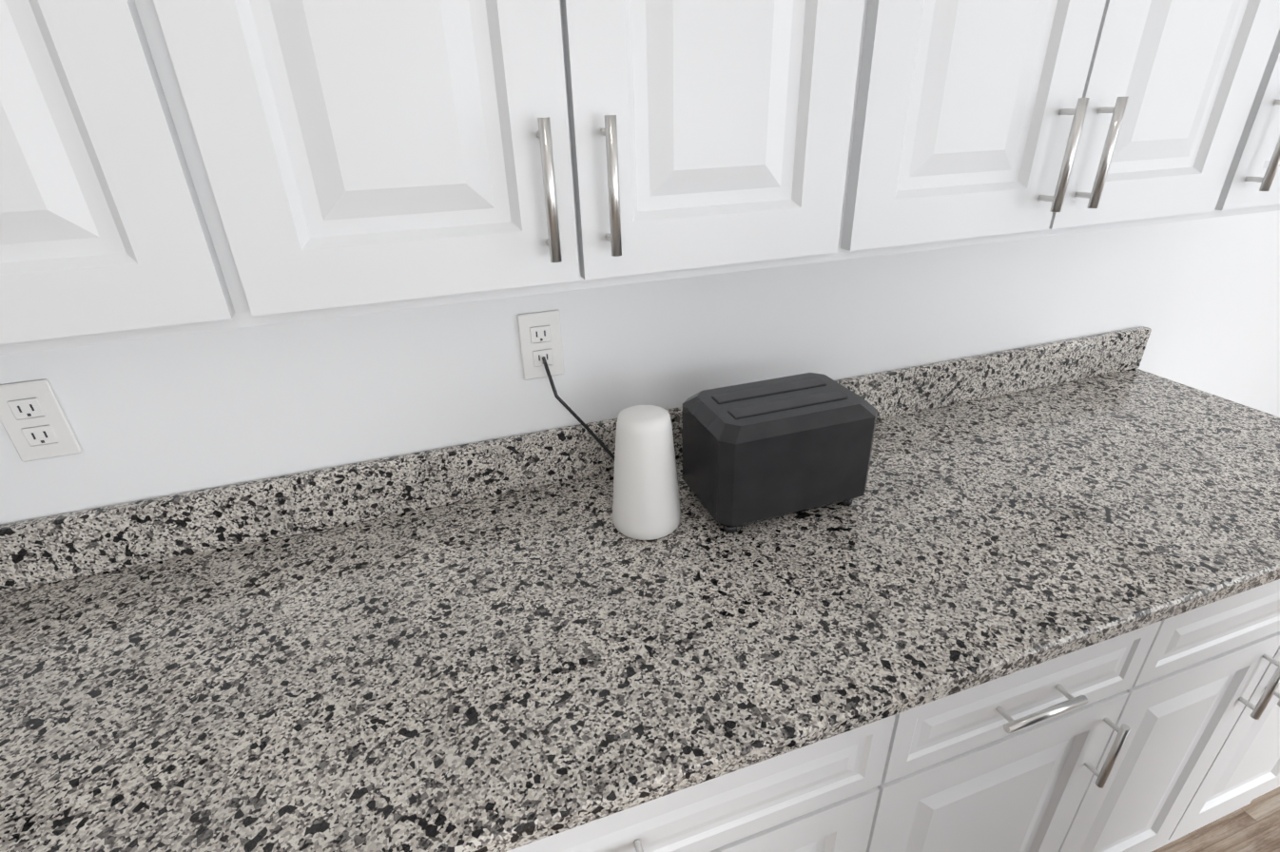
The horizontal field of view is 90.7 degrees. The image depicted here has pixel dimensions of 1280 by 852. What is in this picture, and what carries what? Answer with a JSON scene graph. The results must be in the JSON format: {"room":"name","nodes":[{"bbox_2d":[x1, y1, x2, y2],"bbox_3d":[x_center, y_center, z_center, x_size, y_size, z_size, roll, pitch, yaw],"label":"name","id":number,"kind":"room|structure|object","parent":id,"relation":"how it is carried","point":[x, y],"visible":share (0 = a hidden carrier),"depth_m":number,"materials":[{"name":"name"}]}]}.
{"room":"kitchen","nodes":[
{"label":"kitchen","id":0,"kind":"room"},
{"bbox_2d":[0,210,1279,524],"bbox_3d":[-0.190,-0.346,1.046,6.770,2.765,0.120,-10,28,-16],"label":"wall","id":1,"kind":"structure","parent":0,"point":[154,417],"depth_m":1.13,"materials":[{"name":"paint"}]},
{"bbox_2d":[0,379,82,461],"bbox_3d":[-0.849,-0.006,0.887,0.072,0.116,0.008,-10,28,-16],"label":"electrical outlet","id":2,"kind":"object","parent":1,"relation":"attached to","point":[34,421],"visible":1,"depth_m":0.89,"materials":[{"name":"white plastic"}]},
{"bbox_2d":[0,0,334,355],"bbox_3d":[-0.714,-0.612,0.444,0.677,1.108,0.344,-10,28,-16],"label":"upper cabinet","id":3,"kind":"object","parent":1,"relation":"attached to","point":[171,167],"depth_m":0.55,"materials":[{"name":"paint"}]},
{"bbox_2d":[516,310,564,379],"bbox_3d":[-0.168,-0.137,1.080,0.072,0.116,0.008,-10,28,-16],"label":"electrical outlet","id":4,"kind":"object","parent":1,"relation":"attached to","point":[540,335],"visible":1,"depth_m":1.08,"materials":[{"name":"white plastic"}]},
{"bbox_2d":[542,356,614,461],"bbox_3d":[-0.055,-0.010,1.131,0.204,0.246,0.082,-10,28,-16],"label":"cord","id":5,"kind":"object","parent":4,"relation":"attached to","point":[581,421],"visible":0.56,"depth_m":1.10,"materials":[{"name":"black rubber"}]},
{"bbox_2d":[254,0,943,317],"bbox_3d":[-0.136,-0.716,0.611,0.814,1.108,0.344,-10,28,-16],"label":"upper cabinet","id":6,"kind":"object","parent":1,"relation":"attached to","point":[445,152],"depth_m":0.65,"materials":[{"name":"paint"}]},
{"bbox_2d":[905,0,1279,252],"bbox_3d":[0.508,-0.831,0.798,0.814,1.108,0.344,-10,28,-16],"label":"upper cabinet","id":7,"kind":"object","parent":1,"relation":"attached to","point":[1044,118],"depth_m":0.84,"materials":[{"name":"paint"}]},
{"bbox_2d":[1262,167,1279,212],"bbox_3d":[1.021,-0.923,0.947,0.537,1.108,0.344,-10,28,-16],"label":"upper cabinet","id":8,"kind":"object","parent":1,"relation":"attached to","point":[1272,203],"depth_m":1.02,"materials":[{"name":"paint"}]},
{"bbox_2d":[1151,786,1279,851],"bbox_3d":[0.439,2.373,-1.266,7.770,0.060,6.720,-10,28,-16],"label":"floor","id":9,"kind":"structure","parent":0,"point":[1253,825],"depth_m":1.46,"materials":[{"name":"brown wood"}]},
{"bbox_2d":[505,691,962,851],"bbox_3d":[-0.141,0.667,1.123,0.912,0.882,0.619,-10,28,-16],"label":"base cabinet","id":10,"kind":"object","parent":9,"relation":"on","point":[869,787],"depth_m":0.79,"materials":[{"name":"paint"}]},
{"bbox_2d":[916,601,1217,851],"bbox_3d":[0.447,0.562,1.294,0.577,0.882,0.619,-10,28,-16],"label":"base cabinet","id":11,"kind":"object","parent":9,"relation":"on","point":[1152,737],"depth_m":0.96,"materials":[{"name":"paint"}]},
{"bbox_2d":[1095,579,1279,851],"bbox_3d":[0.984,0.466,1.449,0.802,0.882,0.619,-10,28,-16],"label":"base cabinet","id":12,"kind":"object","parent":9,"relation":"on","point":[1214,749],"depth_m":1.16,"materials":[{"name":"paint"}]},
{"bbox_2d":[0,326,1279,851],"bbox_3d":[0.190,0.153,0.988,2.451,0.137,0.635,-10,28,-16],"label":"countertop","id":13,"kind":"structure","parent":12,"relation":"on","point":[504,644],"depth_m":0.88,"materials":[{"name":"stone"}]},
{"bbox_2d":[612,405,680,540],"bbox_3d":[0.008,0.069,1.019,0.114,0.205,0.114,-10,28,-16],"label":"smart speaker","id":14,"kind":"object","parent":13,"relation":"on","point":[646,502],"visible":1,"depth_m":0.98,"materials":[{"name":"white plastic"}]},
{"bbox_2d":[682,372,877,533],"bbox_3d":[0.229,0.038,1.075,0.280,0.196,0.180,-10,28,-16],"label":"toaster","id":15,"kind":"object","parent":13,"relation":"on","point":[755,452],"visible":1,"depth_m":1.00,"materials":[{"name":"plastic"}]}
]}

